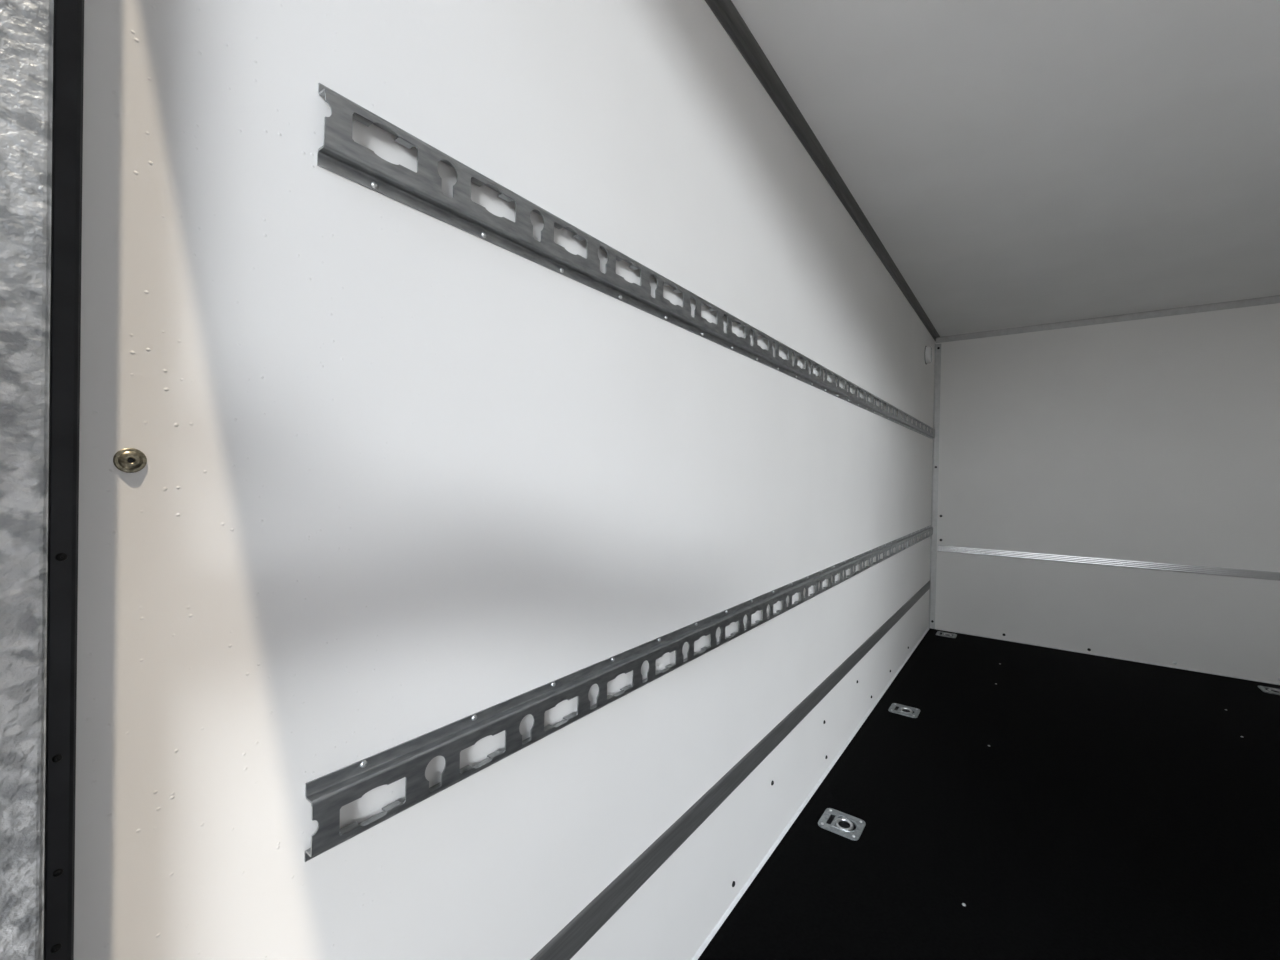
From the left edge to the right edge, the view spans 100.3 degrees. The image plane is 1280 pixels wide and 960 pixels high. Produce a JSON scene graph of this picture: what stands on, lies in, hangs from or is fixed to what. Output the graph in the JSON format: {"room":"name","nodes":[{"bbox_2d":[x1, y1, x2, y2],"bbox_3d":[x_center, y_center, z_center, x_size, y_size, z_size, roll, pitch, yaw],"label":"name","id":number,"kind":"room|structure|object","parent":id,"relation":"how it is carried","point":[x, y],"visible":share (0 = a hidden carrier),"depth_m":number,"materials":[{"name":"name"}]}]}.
{"room":"cargo space","nodes":[
{"label":"cargo space","id":0,"kind":"room"},
{"bbox_2d":[74,0,934,959],"bbox_3d":[0.804,0.006,2.051,0.034,2.050,4.117,1,0,36],"label":"wall","id":1,"kind":"structure","parent":0,"point":[408,474],"depth_m":0.63,"materials":[{"name":"white metal"}]},
{"bbox_2d":[0,0,53,959],"bbox_3d":[-0.424,0.120,0.341,0.080,2.400,0.055,1,0,36],"label":"post","id":2,"kind":"object","parent":1,"relation":"attached to","point":[26,26],"visible":1,"depth_m":0.33,"materials":[{"name":"metal"}]},
{"bbox_2d":[43,0,83,959],"bbox_3d":[-0.407,0.014,0.374,0.011,1.972,0.020,1,0,36],"label":"strip","id":3,"kind":"object","parent":1,"relation":"attached to","point":[68,27],"visible":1,"depth_m":0.37,"materials":[{"name":"black metal"}]},
{"bbox_2d":[113,448,146,472],"bbox_3d":[-0.385,-0.015,0.404,0.003,0.019,0.019,1,0,36],"label":"bolt","id":4,"kind":"object","parent":1,"relation":"attached to","point":[128,460],"visible":1,"depth_m":0.40,"materials":[{"name":"yellow metal"}]},
{"bbox_2d":[304,525,932,861],"bbox_3d":[0.841,0.336,2.078,0.015,0.074,3.903,1,0,36],"label":"rail","id":5,"kind":"object","parent":1,"relation":"attached to","point":[326,794],"visible":1,"depth_m":0.70,"materials":[{"name":"metal"}]},
{"bbox_2d":[317,83,934,438],"bbox_3d":[0.854,-0.326,2.074,0.015,0.077,3.901,1,0,36],"label":"rail","id":6,"kind":"object","parent":1,"relation":"attached to","point":[339,154],"visible":1,"depth_m":0.70,"materials":[{"name":"metal"}]},
{"bbox_2d":[530,580,929,959],"bbox_3d":[0.785,0.705,2.023,0.004,0.056,4.057,1,0,36],"label":"strip","id":7,"kind":"object","parent":1,"relation":"attached to","point":[563,946],"visible":1,"depth_m":1.07,"materials":[{"name":"grey metal"}]},
{"bbox_2d":[691,628,928,959],"bbox_3d":[0.780,1.006,2.025,0.006,0.008,4.057,1,0,36],"label":"trim","id":8,"kind":"structure","parent":1,"relation":"attached to","point":[704,945],"depth_m":1.51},
{"bbox_2d":[705,0,939,340],"bbox_3d":[0.836,-0.976,2.016,0.030,0.026,4.087,1,0,36],"label":"trim","id":9,"kind":"structure","parent":1,"relation":"attached to","point":[725,11],"depth_m":1.49,"materials":[{"name":"grey metal"}]},
{"bbox_2d":[924,346,931,364],"bbox_3d":[1.812,-0.785,3.353,0.032,0.116,0.116,1,0,36],"label":"air vent","id":10,"kind":"object","parent":1,"relation":"in","point":[928,350],"visible":1,"depth_m":3.32,"materials":[{"name":"white plastic"}]},
{"bbox_2d":[698,628,1279,959],"bbox_3d":[1.460,1.035,1.545,1.670,0.023,4.087,1,0,36],"label":"floor","id":11,"kind":"structure","parent":0,"point":[1037,802],"depth_m":1.57,"materials":[{"name":"black rubber"}]},
{"bbox_2d":[818,808,865,840],"bbox_3d":[0.592,1.013,1.568,0.114,0.022,0.106,1,0,36],"label":"ring","id":12,"kind":"object","parent":11,"relation":"on","point":[835,821],"visible":1,"depth_m":1.57,"materials":[{"name":"metal"}]},
{"bbox_2d":[888,703,919,717],"bbox_3d":[1.163,1.018,2.351,0.114,0.022,0.106,1,0,36],"label":"ring","id":13,"kind":"object","parent":11,"relation":"on","point":[896,708],"visible":1,"depth_m":2.35,"materials":[{"name":"metal"}]},
{"bbox_2d":[936,631,956,637],"bbox_3d":[2.022,1.026,3.527,0.114,0.022,0.106,1,0,36],"label":"ring","id":14,"kind":"object","parent":11,"relation":"on","point":[939,633],"visible":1,"depth_m":3.52,"materials":[{"name":"metal"}]},
{"bbox_2d":[1258,686,1279,694],"bbox_3d":[3.157,1.053,2.647,0.114,0.022,0.106,1,0,36],"label":"ring","id":15,"kind":"object","parent":11,"relation":"on","point":[1270,690],"visible":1,"depth_m":2.66,"materials":[{"name":"metal"}]},
{"bbox_2d":[731,0,1279,336],"bbox_3d":[1.497,-0.988,1.531,1.670,0.030,4.087,1,0,36],"label":"ceiling","id":16,"kind":"structure","parent":0,"point":[1017,163],"depth_m":1.54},
{"bbox_2d":[935,303,1279,682],"bbox_3d":[2.694,0.033,3.196,1.670,2.050,0.036,1,0,36],"label":"wall","id":17,"kind":"structure","parent":0,"point":[1157,439],"depth_m":3.10,"materials":[{"name":"white metal"}]},
{"bbox_2d":[928,344,940,628],"bbox_3d":[2.019,0.045,3.659,0.036,1.954,0.028,1,0,36],"label":"trim","id":18,"kind":"structure","parent":17,"relation":"attached to","point":[937,357],"depth_m":3.67,"materials":[{"name":"grey metal"}]},
{"bbox_2d":[936,295,1279,342],"bbox_3d":[2.702,-0.943,3.175,1.667,0.038,0.012,1,0,36],"label":"trim","id":19,"kind":"structure","parent":17,"relation":"attached to","point":[1270,299],"depth_m":3.11,"materials":[{"name":"grey metal"}]},
{"bbox_2d":[936,628,1279,684],"bbox_3d":[2.682,1.034,3.180,1.630,0.008,0.006,1,0,36],"label":"trim","id":20,"kind":"structure","parent":17,"relation":"attached to","point":[936,628],"depth_m":3.10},
{"bbox_2d":[938,545,1279,580],"bbox_3d":[2.694,0.482,3.175,1.628,0.042,0.006,1,0,36],"label":"strip","id":21,"kind":"object","parent":17,"relation":"attached to","point":[1255,574],"visible":1,"depth_m":3.10,"materials":[{"name":"metal"}]}
]}

